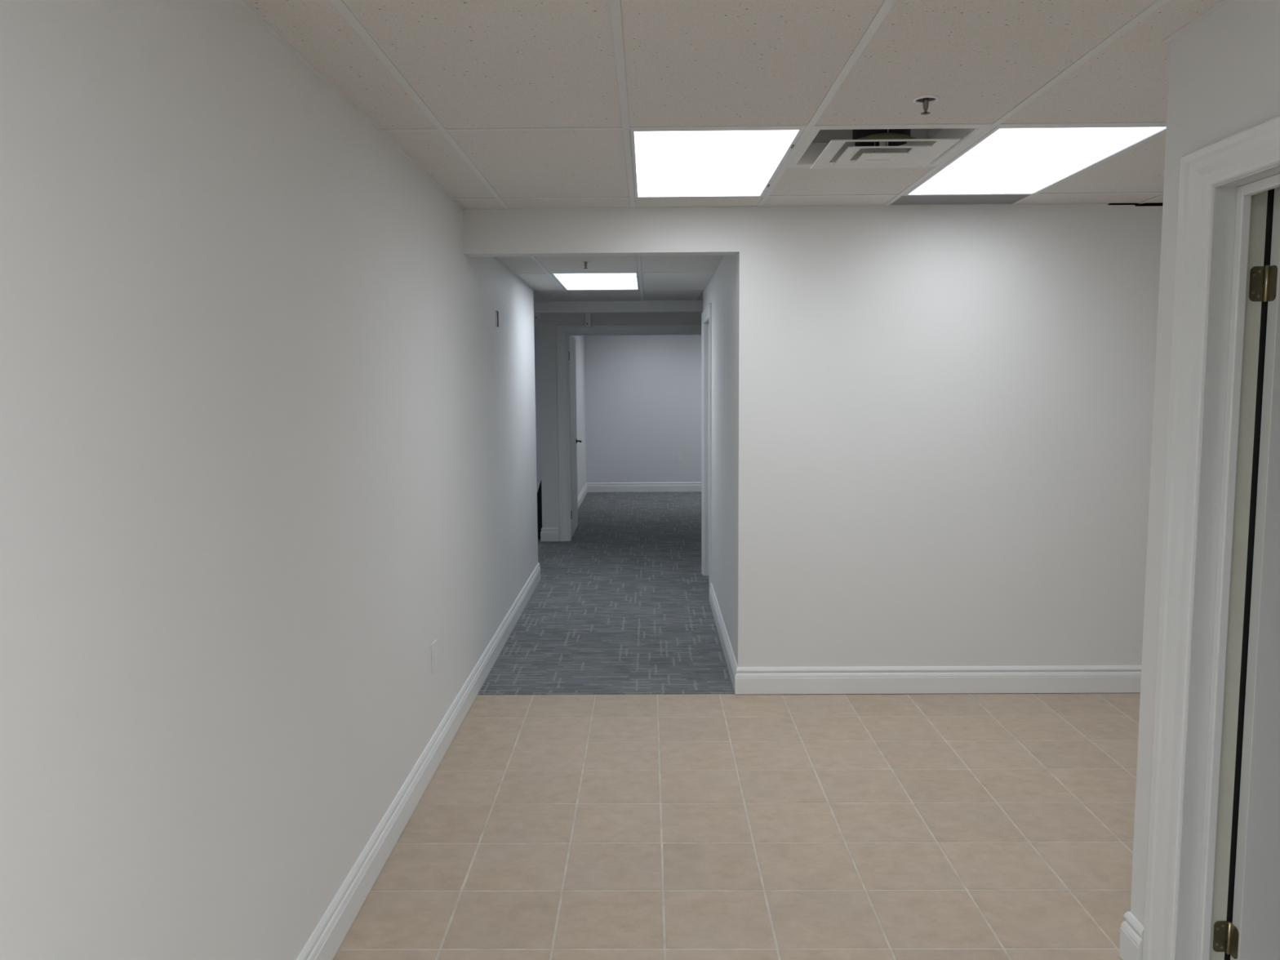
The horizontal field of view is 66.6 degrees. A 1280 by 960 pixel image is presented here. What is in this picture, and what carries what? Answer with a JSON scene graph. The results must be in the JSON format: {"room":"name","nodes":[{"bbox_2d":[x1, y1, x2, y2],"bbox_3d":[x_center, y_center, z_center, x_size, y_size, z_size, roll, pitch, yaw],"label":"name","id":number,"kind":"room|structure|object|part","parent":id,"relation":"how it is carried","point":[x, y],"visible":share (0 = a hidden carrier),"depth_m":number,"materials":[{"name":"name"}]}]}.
{"room":"office hallway","nodes":[
{"label":"office hallway","id":0,"kind":"room"},
{"bbox_2d":[0,0,537,959],"bbox_3d":[-0.950,0.120,1.639,0.140,2.710,12.220,0,6,1],"label":"wall","id":1,"kind":"structure","parent":0,"point":[268,433],"depth_m":2.01,"materials":[{"name":"paint"}]},
{"bbox_2d":[296,562,540,959],"bbox_3d":[-0.933,1.347,1.772,0.156,0.138,12.236,0,6,1],"label":"baseboard","id":2,"kind":"structure","parent":1,"relation":"attached to","point":[325,941],"depth_m":3.43,"materials":[{"name":"paint"}]},
{"bbox_2d":[431,639,437,673],"bbox_3d":[-0.850,0.728,4.032,0.007,0.120,0.090,0,6,1],"label":"wall plate","id":3,"kind":"object","parent":1,"relation":"attached to","point":[434,645],"visible":1,"depth_m":4.02,"materials":[{"name":"white plastic"}]},
{"bbox_2d":[495,310,498,327],"bbox_3d":[-0.841,-0.949,5.746,0.011,0.098,0.060,0,6,1],"label":"wall bracket","id":4,"kind":"object","parent":1,"relation":"attached to","point":[496,312],"visible":1,"depth_m":5.74,"materials":[{"name":"grey metal"}]},
{"bbox_3d":[-0.845,-0.949,5.746,0.004,0.098,0.060,0,6,1],"label":"plate","id":5,"kind":"part","parent":4,"relation":"part of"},
{"bbox_2d":[569,335,586,497],"bbox_3d":[-0.880,-0.908,11.782,0.163,2.710,4.190,0,6,1],"label":"wall","id":6,"kind":"structure","parent":0,"point":[580,340],"depth_m":12.94,"materials":[{"name":"paint"}]},
{"bbox_2d":[533,327,701,483],"bbox_3d":[-0.174,-1.129,13.919,5.800,2.710,0.120,0,6,1],"label":"wall","id":7,"kind":"structure","parent":0,"point":[643,393],"depth_m":13.87,"materials":[{"name":"white paint"}]},
{"bbox_2d":[533,300,702,313],"bbox_3d":[-0.174,-1.745,8.806,5.696,0.455,0.130,0,6,1],"label":"wall","id":8,"kind":"structure","parent":0,"point":[691,306],"depth_m":8.76,"materials":[{"name":"paint"}]},
{"bbox_2d":[538,312,702,540],"bbox_3d":[0.854,-0.701,9.621,3.668,2.710,0.120,0,6,1],"label":"wall","id":9,"kind":"structure","parent":0,"point":[547,326],"depth_m":9.54,"materials":[{"name":"paint"}]},
{"bbox_2d":[533,313,541,321],"bbox_3d":[-1.000,-1.587,9.461,0.069,0.090,0.052,0,6,1],"label":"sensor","id":10,"kind":"object","parent":9,"relation":"attached to","point":[536,316],"visible":0.64,"depth_m":9.44,"materials":[{"name":"white plastic"}]},
{"bbox_2d":[585,313,591,327],"bbox_3d":[-0.503,-1.558,9.460,0.056,0.157,0.052,0,6,1],"label":"sensor","id":11,"kind":"object","parent":9,"relation":"attached to","point":[588,316],"visible":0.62,"depth_m":9.44,"materials":[{"name":"white plastic"}]},
{"bbox_2d":[540,482,701,541],"bbox_3d":[0.872,0.317,11.822,3.684,0.138,4.326,0,6,1],"label":"baseboard","id":12,"kind":"structure","parent":9,"relation":"attached to","point":[588,486],"depth_m":13.97,"materials":[{"name":"paint"}]},
{"bbox_2d":[555,324,701,541],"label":"door","id":13,"kind":"structure","parent":9,"relation":"in","point":[567,441],"depth_m":9.59,"materials":[{"name":"paint"}]},
{"bbox_2d":[702,254,737,657],"bbox_3d":[0.563,-0.380,6.470,0.119,2.710,3.080,0,6,1],"label":"wall","id":14,"kind":"structure","parent":0,"point":[721,291],"depth_m":5.69,"materials":[{"name":"paint"}]},
{"bbox_2d":[701,302,711,587],"bbox_3d":[0.564,-0.232,7.425,0.138,2.124,1.008,0,6,1],"label":"door","id":15,"kind":"structure","parent":14,"relation":"in","point":[706,315],"depth_m":7.80,"materials":[{"name":"paint"}]},
{"bbox_2d":[235,0,1231,327],"bbox_3d":[1.933,-1.391,4.312,10.400,0.441,19.305,0,6,1],"label":"ceiling","id":16,"kind":"structure","parent":0,"point":[499,104],"depth_m":2.74,"materials":[{"name":"tile"}]},
{"bbox_3d":[-0.769,-1.110,2.631,0.212,0.014,1.216,0,6,1],"label":"panel","id":17,"kind":"part","parent":16,"relation":"part of","materials":[{"name":"tile"}]},
{"bbox_3d":[-0.759,-1.233,3.845,0.212,0.014,1.216,0,6,1],"label":"panel","id":18,"kind":"part","parent":16,"relation":"part of","materials":[{"name":"tile"}]},
{"bbox_3d":[-0.752,-1.308,4.585,0.212,0.014,0.263,0,6,1],"label":"panel","id":19,"kind":"part","parent":16,"relation":"part of","materials":[{"name":"tile"}]},
{"bbox_3d":[-0.357,-1.112,2.627,0.606,0.014,1.216,0,6,1],"label":"panel","id":20,"kind":"part","parent":16,"relation":"part of","materials":[{"name":"tile"}]},
{"bbox_3d":[-0.732,-1.321,5.876,0.228,0.014,1.221,0,6,1],"label":"panel","id":21,"kind":"part","parent":16,"relation":"part of","materials":[{"name":"tile"}]},
{"bbox_3d":[-1.350,-1.949,11.620,0.758,0.014,4.306,0,6,1],"label":"panel","id":22,"kind":"part","parent":16,"relation":"part of","materials":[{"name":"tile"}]},
{"bbox_3d":[-0.346,-1.235,3.841,0.606,0.014,1.216,0,6,1],"label":"panel","id":23,"kind":"part","parent":16,"relation":"part of","materials":[{"name":"tile"}]},
{"bbox_3d":[-0.721,-1.445,7.097,0.228,0.014,1.226,0,6,1],"label":"panel","id":24,"kind":"part","parent":16,"relation":"part of","materials":[{"name":"tile"}]},
{"bbox_3d":[-1.016,-1.553,8.190,0.374,0.014,1.146,0,6,1],"label":"panel","id":25,"kind":"part","parent":16,"relation":"part of","materials":[{"name":"tile"}]},
{"bbox_3d":[-0.711,-1.560,8.234,0.228,0.014,1.051,0,6,1],"label":"panel","id":26,"kind":"part","parent":16,"relation":"part of","materials":[{"name":"tile"}]},
{"bbox_3d":[-0.339,-1.310,4.581,0.606,0.014,0.263,0,6,1],"label":"panel","id":27,"kind":"part","parent":16,"relation":"part of","materials":[{"name":"tile"}]},
{"bbox_2d":[579,260,591,268],"bbox_3d":[-0.326,-1.292,5.850,0.077,0.044,0.077,0,6,1],"label":"sprinkler","id":28,"kind":"object","parent":16,"relation":"attached to","point":[585,262],"visible":1,"depth_m":5.84,"materials":[{"name":"silver metal"}]},
{"bbox_3d":[-0.311,-1.323,5.872,0.606,0.014,1.221,0,6,1],"label":"panel","id":29,"kind":"part","parent":16,"relation":"part of","materials":[{"name":"tile"}]},
{"bbox_2d":[550,273,639,290],"bbox_3d":[-0.300,-1.486,7.094,0.584,0.102,1.216,0,6,1],"label":"ceiling light","id":30,"kind":"object","parent":16,"relation":"attached to","point":[569,282],"visible":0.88,"depth_m":7.05,"materials":[{"name":"plastic"}]},
{"bbox_3d":[-0.290,-1.562,8.230,0.606,0.014,1.051,0,6,1],"label":"panel","id":31,"kind":"part","parent":16,"relation":"part of","materials":[{"name":"tile"}]},
{"bbox_3d":[0.264,-1.566,8.225,0.494,0.014,1.051,0,6,1],"label":"panel","id":32,"kind":"part","parent":16,"relation":"part of","materials":[{"name":"tile"}]},
{"bbox_3d":[0.254,-1.450,7.088,0.494,0.014,1.226,0,6,1],"label":"panel","id":33,"kind":"part","parent":16,"relation":"part of","materials":[{"name":"tile"}]},
{"bbox_3d":[0.243,-1.327,5.867,0.494,0.014,1.221,0,6,1],"label":"panel","id":34,"kind":"part","parent":16,"relation":"part of","materials":[{"name":"tile"}]},
{"bbox_3d":[0.271,-1.314,4.575,0.606,0.014,0.263,0,6,1],"label":"panel","id":35,"kind":"part","parent":16,"relation":"part of","materials":[{"name":"tile"}]},
{"bbox_3d":[0.876,-1.585,8.370,0.718,0.014,0.746,0,6,1],"label":"panel","id":36,"kind":"part","parent":16,"relation":"part of","materials":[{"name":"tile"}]},
{"bbox_2d":[630,128,805,196],"bbox_3d":[0.264,-1.278,3.837,0.584,0.102,1.205,0,6,1],"label":"ceiling light","id":37,"kind":"object","parent":16,"relation":"attached to","point":[740,162],"visible":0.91,"depth_m":3.71,"materials":[{"name":"plastic"}]},
{"bbox_3d":[0.253,-1.116,2.622,0.606,0.014,1.216,0,6,1],"label":"panel","id":38,"kind":"part","parent":16,"relation":"part of","materials":[{"name":"tile"}]},
{"bbox_3d":[0.881,-1.317,4.569,0.606,0.014,0.263,0,6,1],"label":"panel","id":39,"kind":"part","parent":16,"relation":"part of","materials":[{"name":"tile"}]},
{"bbox_3d":[0.877,-1.273,4.133,0.606,0.014,0.606,0,6,1],"label":"panel","id":40,"kind":"part","parent":16,"relation":"part of","materials":[{"name":"tile"}]},
{"bbox_2d":[788,126,989,168],"bbox_3d":[0.871,-1.284,3.519,0.586,0.244,0.586,0,6,1],"label":"ceiling vent","id":41,"kind":"object","parent":16,"relation":"in","point":[917,147],"visible":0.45,"depth_m":3.56,"materials":[{"name":"metal"}]},
{"bbox_3d":[0.872,-1.171,3.530,0.082,0.002,0.082,0,6,1],"label":"plate","id":42,"kind":"part","parent":41,"relation":"part of","materials":[{"name":"metal"}]},
{"bbox_2d":[912,94,938,115],"bbox_3d":[0.856,-1.121,2.921,0.077,0.044,0.077,0,6,1],"label":"sprinkler","id":43,"kind":"object","parent":16,"relation":"attached to","point":[926,100],"visible":1,"depth_m":2.92,"materials":[{"name":"white metal"}]},
{"bbox_3d":[1.491,-1.321,4.564,0.606,0.014,0.263,0,6,1],"label":"panel","id":44,"kind":"part","parent":16,"relation":"part of","materials":[{"name":"white"}]},
{"bbox_3d":[0.863,-1.119,2.616,0.606,0.014,1.216,0,6,1],"label":"panel","id":45,"kind":"part","parent":16,"relation":"part of","materials":[{"name":"tile"}]},
{"bbox_2d":[903,124,1166,195],"bbox_3d":[1.484,-1.286,3.825,0.584,0.101,1.205,0,6,1],"label":"ceiling light","id":46,"kind":"object","parent":16,"relation":"attached to","point":[1007,159],"visible":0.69,"depth_m":3.70,"materials":[{"name":"plastic"}]},
{"bbox_3d":[2.101,-1.324,4.558,0.606,0.014,0.263,0,6,1],"label":"panel","id":47,"kind":"part","parent":16,"relation":"part of","materials":[{"name":"tile"}]},
{"bbox_3d":[2.094,-1.249,3.818,0.606,0.014,1.216,0,6,1],"label":"panel","id":48,"kind":"part","parent":16,"relation":"part of","materials":[{"name":"tile"}]},
{"bbox_3d":[1.473,-1.123,2.610,0.606,0.014,1.216,0,6,1],"label":"panel","id":49,"kind":"part","parent":16,"relation":"part of","materials":[{"name":"tile"}]},
{"bbox_3d":[2.711,-1.328,4.552,0.606,0.014,0.263,0,6,1],"label":"panel","id":50,"kind":"part","parent":16,"relation":"part of","materials":[{"name":"tile"}]},
{"bbox_2d":[333,491,1140,959],"bbox_3d":[1.953,1.108,4.920,10.200,0.064,18.600,0,6,1],"label":"floor","id":51,"kind":"structure","parent":0,"point":[607,790],"depth_m":3.62,"materials":[{"name":"tile"}]},
{"bbox_2d":[537,480,542,538],"bbox_3d":[-1.069,0.262,9.932,0.190,0.649,0.250,0,6,1],"label":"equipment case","id":52,"kind":"object","parent":51,"relation":"on","point":[539,493],"visible":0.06,"depth_m":9.81,"materials":[{"name":"black plastic"}]},
{"bbox_2d":[462,159,1162,666],"bbox_3d":[3.097,-0.233,4.854,7.896,2.710,0.120,0,6,1],"label":"wall","id":53,"kind":"structure","parent":0,"point":[944,414],"depth_m":4.80,"materials":[{"name":"paint"}]},
{"bbox_2d":[709,582,1141,693],"bbox_3d":[3.776,0.893,5.939,6.572,0.138,2.096,0,6,1],"label":"baseboard","id":54,"kind":"structure","parent":53,"relation":"attached to","point":[1074,678],"depth_m":4.92,"materials":[{"name":"paint"}]},
{"bbox_2d":[1107,0,1279,926],"bbox_3d":[1.944,-0.213,4.736,10.400,2.710,18.700,0,6,1],"label":"wall","id":55,"kind":"structure","parent":0,"point":[1224,68],"depth_m":2.38,"materials":[{"name":"paint"}]},
{"bbox_2d":[1119,911,1143,959],"bbox_3d":[4.174,1.229,2.595,5.716,0.138,0.100,0,6,1],"label":"baseboard","id":56,"kind":"structure","parent":55,"relation":"attached to","point":[1131,931],"depth_m":2.62,"materials":[{"name":"paint"}]},
{"bbox_2d":[1142,115,1279,959],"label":"door","id":57,"kind":"structure","parent":55,"relation":"in","point":[1212,892],"depth_m":2.33,"materials":[{"name":"paint"}]},
{"bbox_3d":[1.434,1.128,2.409,0.033,0.080,0.002,0,6,1],"label":"jamb plate","id":58,"kind":"part","parent":57,"relation":"part of","materials":[{"name":"gold metal"}]},
{"bbox_3d":[1.455,1.131,2.386,0.002,0.080,0.031,0,6,1],"label":"plate","id":59,"kind":"part","parent":57,"relation":"part of","materials":[{"name":"gold metal"}]},
{"bbox_3d":[1.424,-0.453,2.249,0.033,0.080,0.002,0,6,1],"label":"jamb plate","id":60,"kind":"part","parent":57,"relation":"part of","materials":[{"name":"gold metal"}]},
{"bbox_3d":[1.444,-0.449,2.226,0.002,0.080,0.031,0,6,1],"label":"plate","id":61,"kind":"part","parent":57,"relation":"part of","materials":[{"name":"gold metal"}]}
]}

